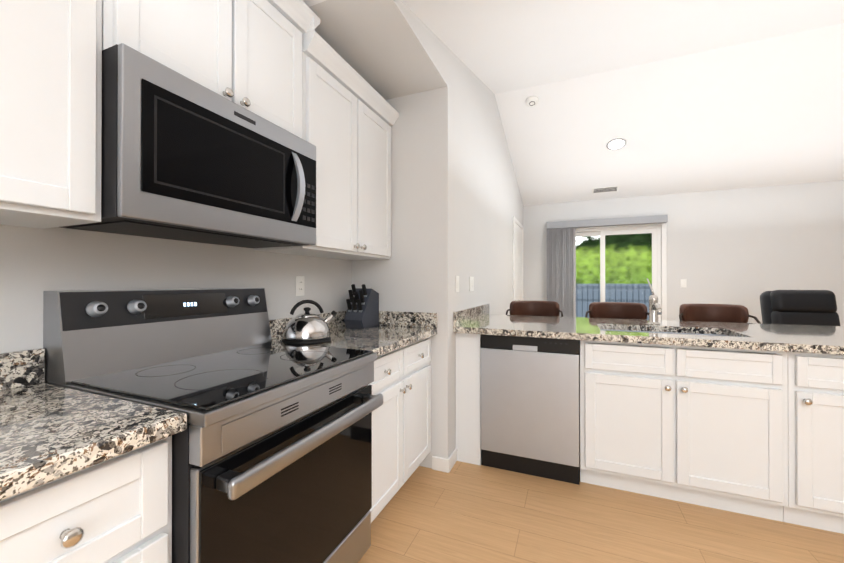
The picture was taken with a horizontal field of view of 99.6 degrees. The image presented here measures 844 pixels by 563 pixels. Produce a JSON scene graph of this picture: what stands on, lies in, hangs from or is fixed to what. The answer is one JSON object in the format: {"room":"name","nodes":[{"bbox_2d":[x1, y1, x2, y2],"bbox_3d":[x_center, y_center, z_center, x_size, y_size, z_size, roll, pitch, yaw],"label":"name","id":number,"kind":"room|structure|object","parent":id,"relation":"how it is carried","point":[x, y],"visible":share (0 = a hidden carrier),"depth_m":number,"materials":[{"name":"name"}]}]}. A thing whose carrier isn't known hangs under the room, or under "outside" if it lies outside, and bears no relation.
{"room":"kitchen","nodes":[
{"label":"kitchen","id":0,"kind":"room"},
{"bbox_2d":[0,225,351,382],"bbox_3d":[-1.463,-0.024,0.474,0.150,2.470,4.600,0,0,23],"label":"wall","id":1,"kind":"structure","parent":0,"point":[35,263],"depth_m":1.28,"materials":[{"name":"paint"}]},
{"bbox_2d":[0,0,101,228],"bbox_3d":[-1.109,-0.694,0.637,0.375,1.070,0.772,0,0,23],"label":"upper cabinet","id":2,"kind":"object","parent":1,"relation":"attached to","point":[50,113],"visible":1,"depth_m":0.85,"materials":[{"name":"white wood"}]},
{"bbox_2d":[102,0,319,137],"bbox_3d":[-0.803,-0.921,1.367,0.375,0.610,0.804,0,0,23],"label":"upper cabinet","id":3,"kind":"object","parent":1,"relation":"attached to","point":[246,54],"visible":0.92,"depth_m":1.28,"materials":[{"name":"white wood"}]},
{"bbox_2d":[61,43,315,247],"bbox_3d":[-0.782,-0.388,1.332,0.440,0.452,0.758,0,0,23],"label":"over-the-range microwave","id":4,"kind":"object","parent":3,"relation":"attached to","point":[184,158],"visible":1,"depth_m":1.10,"materials":[{"name":"grey metal"}]},
{"bbox_2d":[296,276,303,295],"bbox_3d":[-0.706,0.026,2.070,0.007,0.114,0.070,0,0,23],"label":"outlet","id":5,"kind":"object","parent":1,"relation":"attached to","point":[299,285],"visible":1,"depth_m":2.06,"materials":[{"name":"white plastic"}]},
{"bbox_2d":[253,30,398,259],"bbox_3d":[-0.496,-0.649,2.095,0.375,0.990,0.863,0,0,23],"label":"upper cabinet","id":6,"kind":"object","parent":1,"relation":"attached to","point":[350,115],"visible":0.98,"depth_m":1.94,"materials":[{"name":"white wood"}]},
{"bbox_2d":[303,0,325,6],"bbox_3d":[1.479,-1.340,-1.231,6.900,0.150,3.730,0,0,23],"label":"ceiling","id":7,"kind":"structure","parent":0,"point":[308,3],"depth_m":1.60,"materials":[{"name":"paint"}]},
{"bbox_2d":[309,0,447,99],"bbox_3d":[-0.407,-1.669,2.058,0.874,0.830,0.870,0,0,23],"label":"ceiling","id":8,"kind":"structure","parent":0,"point":[387,49],"depth_m":1.90,"materials":[{"name":"paint"}]},
{"bbox_2d":[352,48,523,467],"bbox_3d":[0.541,-0.426,4.308,0.874,3.300,4.020,0,0,23],"label":"wall block","id":9,"kind":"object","parent":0,"point":[456,203],"visible":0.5,"depth_m":2.42,"materials":[{"name":"paint"}]},
{"bbox_2d":[432,448,456,472],"bbox_3d":[3.573,1.177,2.939,5.980,0.085,3.883,0,0,23],"label":"baseboard","id":10,"kind":"structure","parent":9,"relation":"attached to","point":[442,464],"depth_m":2.29,"materials":[{"name":"white wood"}]},
{"bbox_2d":[456,276,458,291],"bbox_3d":[0.247,0.018,2.466,0.010,0.114,0.070,0,0,23],"label":"switch plate","id":11,"kind":"object","parent":9,"relation":"attached to","point":[457,283],"visible":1,"depth_m":2.45,"materials":[{"name":"white plastic"}]},
{"bbox_2d":[469,277,473,290],"bbox_3d":[0.394,0.019,2.817,0.010,0.114,0.116,0,0,23],"label":"switch plate","id":12,"kind":"object","parent":9,"relation":"attached to","point":[471,283],"visible":1,"depth_m":2.79,"materials":[{"name":"white plastic"}]},
{"bbox_2d":[513,216,522,300],"bbox_3d":[1.454,0.172,5.245,0.080,2.110,0.980,0,0,23],"label":"door frame","id":13,"kind":"structure","parent":9,"relation":"attached to","point":[517,261],"depth_m":5.17,"materials":[{"name":"white wood"}]},
{"bbox_2d":[358,461,843,562],"bbox_3d":[2.398,1.242,0.945,7.000,0.060,8.870,0,0,23],"label":"floor","id":14,"kind":"structure","parent":0,"point":[462,512],"depth_m":1.75,"materials":[{"name":"brown wood"}]},
{"bbox_2d":[0,435,171,562],"bbox_3d":[-0.983,0.774,0.579,0.650,0.874,0.772,0,0,23],"label":"base cabinet","id":15,"kind":"object","parent":14,"relation":"on","point":[117,509],"visible":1,"depth_m":0.69,"materials":[{"name":"white wood"}]},
{"bbox_2d":[0,348,186,500],"bbox_3d":[-0.981,0.266,0.580,0.654,0.140,0.772,0,0,23],"label":"countertop","id":16,"kind":"structure","parent":15,"relation":"on","point":[49,432],"depth_m":0.74,"materials":[{"name":"stone"}]},
{"bbox_2d":[43,288,382,562],"bbox_3d":[-0.636,0.621,1.267,0.756,1.185,0.758,0,0,23],"label":"range","id":17,"kind":"object","parent":14,"relation":"on","point":[272,453],"visible":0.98,"depth_m":1.09,"materials":[{"name":"grey metal"}]},
{"bbox_2d":[369,337,430,522],"bbox_3d":[-0.370,0.779,2.037,0.650,0.874,0.863,0,0,23],"label":"base cabinet","id":18,"kind":"object","parent":14,"relation":"on","point":[401,428],"visible":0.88,"depth_m":1.88,"materials":[{"name":"white wood"}]},
{"bbox_2d":[269,310,436,356],"bbox_3d":[-0.368,0.271,2.038,0.654,0.140,0.863,0,0,23],"label":"countertop","id":19,"kind":"structure","parent":18,"relation":"on","point":[393,331],"depth_m":2.07,"materials":[{"name":"stone"}]},
{"bbox_2d":[282,300,336,344],"bbox_3d":[-0.570,0.195,1.799,0.234,0.209,0.262,0,0,23],"label":"kettle","id":20,"kind":"object","parent":19,"relation":"on","point":[306,328],"visible":1,"depth_m":1.71,"materials":[{"name":"silver metal"}]},
{"bbox_2d":[344,284,378,328],"bbox_3d":[-0.401,0.160,2.373,0.135,0.283,0.221,0,0,23],"label":"knife block","id":21,"kind":"object","parent":19,"relation":"on","point":[362,312],"visible":1,"depth_m":2.31,"materials":[{"name":"wood"}]},
{"bbox_2d":[456,333,481,465],"bbox_3d":[0.420,0.782,2.662,0.172,0.874,0.580,0,0,23],"label":"strip","id":22,"kind":"object","parent":14,"relation":"on","point":[468,398],"visible":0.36,"depth_m":2.39,"materials":[{"name":"white wood"}]},
{"bbox_2d":[480,334,579,484],"bbox_3d":[0.768,0.782,2.489,0.598,0.872,0.590,0,0,23],"label":"dishwasher","id":23,"kind":"object","parent":14,"relation":"on","point":[530,405],"visible":0.94,"depth_m":2.21,"materials":[{"name":"grey metal"}]},
{"bbox_2d":[506,301,562,316],"bbox_3d":[1.082,0.708,3.435,0.523,1.029,0.447,0,0,23],"label":"bar stool","id":24,"kind":"object","parent":14,"relation":"on","point":[539,308],"visible":0.31,"depth_m":3.57,"materials":[{"name":"brown leather"}]},
{"bbox_2d":[585,302,648,319],"bbox_3d":[1.736,0.707,3.171,0.524,1.029,0.447,0,0,23],"label":"bar stool","id":25,"kind":"object","parent":14,"relation":"on","point":[622,310],"visible":0.4,"depth_m":3.30,"materials":[{"name":"brown leather"}]},
{"bbox_2d":[580,329,787,521],"bbox_3d":[1.479,0.780,2.189,0.938,0.874,0.631,0,0,23],"label":"base cabinet","id":26,"kind":"object","parent":14,"relation":"on","point":[708,427],"visible":1,"depth_m":1.91,"materials":[{"name":"white wood"}]},
{"bbox_2d":[679,304,760,323],"bbox_3d":[2.398,0.706,2.904,0.524,1.029,0.447,0,0,23],"label":"bar stool","id":27,"kind":"object","parent":14,"relation":"on","point":[731,313],"visible":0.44,"depth_m":3.03,"materials":[{"name":"brown leather"}]},
{"bbox_2d":[760,290,839,325],"bbox_3d":[3.703,0.652,3.333,0.707,1.138,0.736,0,0,23],"label":"office chair","id":28,"kind":"object","parent":14,"relation":"on","point":[805,307],"visible":0.29,"depth_m":3.46,"materials":[{"name":"black leather"}]},
{"bbox_2d":[783,352,843,533],"bbox_3d":[2.159,0.779,1.903,0.533,0.874,0.631,0,0,23],"label":"base cabinet","id":29,"kind":"object","parent":14,"relation":"on","point":[815,440],"visible":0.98,"depth_m":1.72,"materials":[{"name":"white wood"}]},
{"bbox_2d":[401,0,843,205],"bbox_3d":[3.530,-1.650,2.583,6.076,0.883,4.890,0,0,23],"label":"ceiling","id":30,"kind":"structure","parent":0,"point":[683,96],"depth_m":3.35,"materials":[{"name":"paint"}]},
{"bbox_2d":[526,96,538,106],"bbox_3d":[1.143,-1.862,3.699,0.130,0.063,0.128,0,0,23],"label":"smoke detector","id":31,"kind":"object","parent":30,"relation":"attached to","point":[532,101],"visible":0.98,"depth_m":3.67,"materials":[{"name":"white plastic"}]},
{"bbox_2d":[592,186,618,192],"bbox_3d":[2.636,-1.322,5.132,0.340,0.047,0.145,0,0,23],"label":"ceiling vent","id":32,"kind":"object","parent":30,"relation":"in","point":[605,189],"visible":1,"depth_m":5.12,"materials":[{"name":"grey metal"}]},
{"bbox_2d":[606,138,626,149],"bbox_3d":[2.285,-1.614,4.196,0.210,0.062,0.203,0,0,23],"label":"recessed light","id":33,"kind":"object","parent":30,"relation":"in","point":[616,144],"visible":1,"depth_m":4.19,"materials":[{"name":"white plastic"}]},
{"bbox_2d":[523,180,843,325],"bbox_3d":[4.471,-0.074,4.753,6.026,2.600,0.150,0,0,23],"label":"wall","id":34,"kind":"structure","parent":0,"point":[746,247],"depth_m":4.79,"materials":[{"name":"paint"}]},
{"bbox_2d":[546,223,666,319],"bbox_3d":[2.756,0.178,5.439,1.620,2.100,0.114,0,0,23],"label":"sliding door","id":35,"kind":"structure","parent":34,"relation":"in","point":[653,229],"depth_m":5.17,"materials":[{"name":"plastic"}]},
{"bbox_2d":[546,227,575,316],"bbox_3d":[2.166,0.186,5.559,0.425,2.024,0.082,0,0,23],"label":"vertical blinds","id":36,"kind":"object","parent":35,"relation":"attached to","point":[560,266],"visible":0.69,"depth_m":5.54,"materials":[{"name":"fabric"}]},
{"bbox_2d":[547,215,667,228],"bbox_3d":[2.712,-0.880,5.336,1.600,0.105,0.105,0,0,23],"label":"valance","id":37,"kind":"object","parent":34,"relation":"attached to","point":[641,220],"visible":0.9,"depth_m":5.27,"materials":[{"name":"fabric"}]},
{"bbox_2d":[681,279,686,286],"bbox_3d":[3.669,0.026,5.003,0.070,0.114,0.010,0,0,23],"label":"switch plate","id":38,"kind":"object","parent":34,"relation":"attached to","point":[683,282],"visible":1,"depth_m":5.00,"materials":[{"name":"white plastic"}]},
{"label":"outside","id":39,"kind":"structure","parent":0,"visible":0},
{"bbox_2d":[576,233,651,319],"bbox_3d":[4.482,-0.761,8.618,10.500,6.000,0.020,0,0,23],"label":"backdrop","id":40,"kind":"structure","parent":39,"point":[638,273],"depth_m":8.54,"materials":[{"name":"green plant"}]},
{"bbox_3d":[1.664,0.780,2.302,2.744,0.874,0.880,0,0,23],"label":"backing","id":41,"kind":"object","parent":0,"visible":0},
{"bbox_2d":[453,303,843,354],"bbox_3d":[1.680,0.379,2.329,2.754,0.354,1.040,0,0,23],"label":"countertop","id":42,"kind":"structure","parent":41,"relation":"on","point":[479,319],"depth_m":2.24,"materials":[{"name":"stone"}]},
{"bbox_2d":[646,278,661,324],"bbox_3d":[1.609,0.139,2.455,0.078,0.327,0.240,0,0,23],"label":"faucet","id":43,"kind":"object","parent":42,"relation":"on","point":[655,310],"visible":1,"depth_m":2.51,"materials":[{"name":"silver metal"}]}
]}

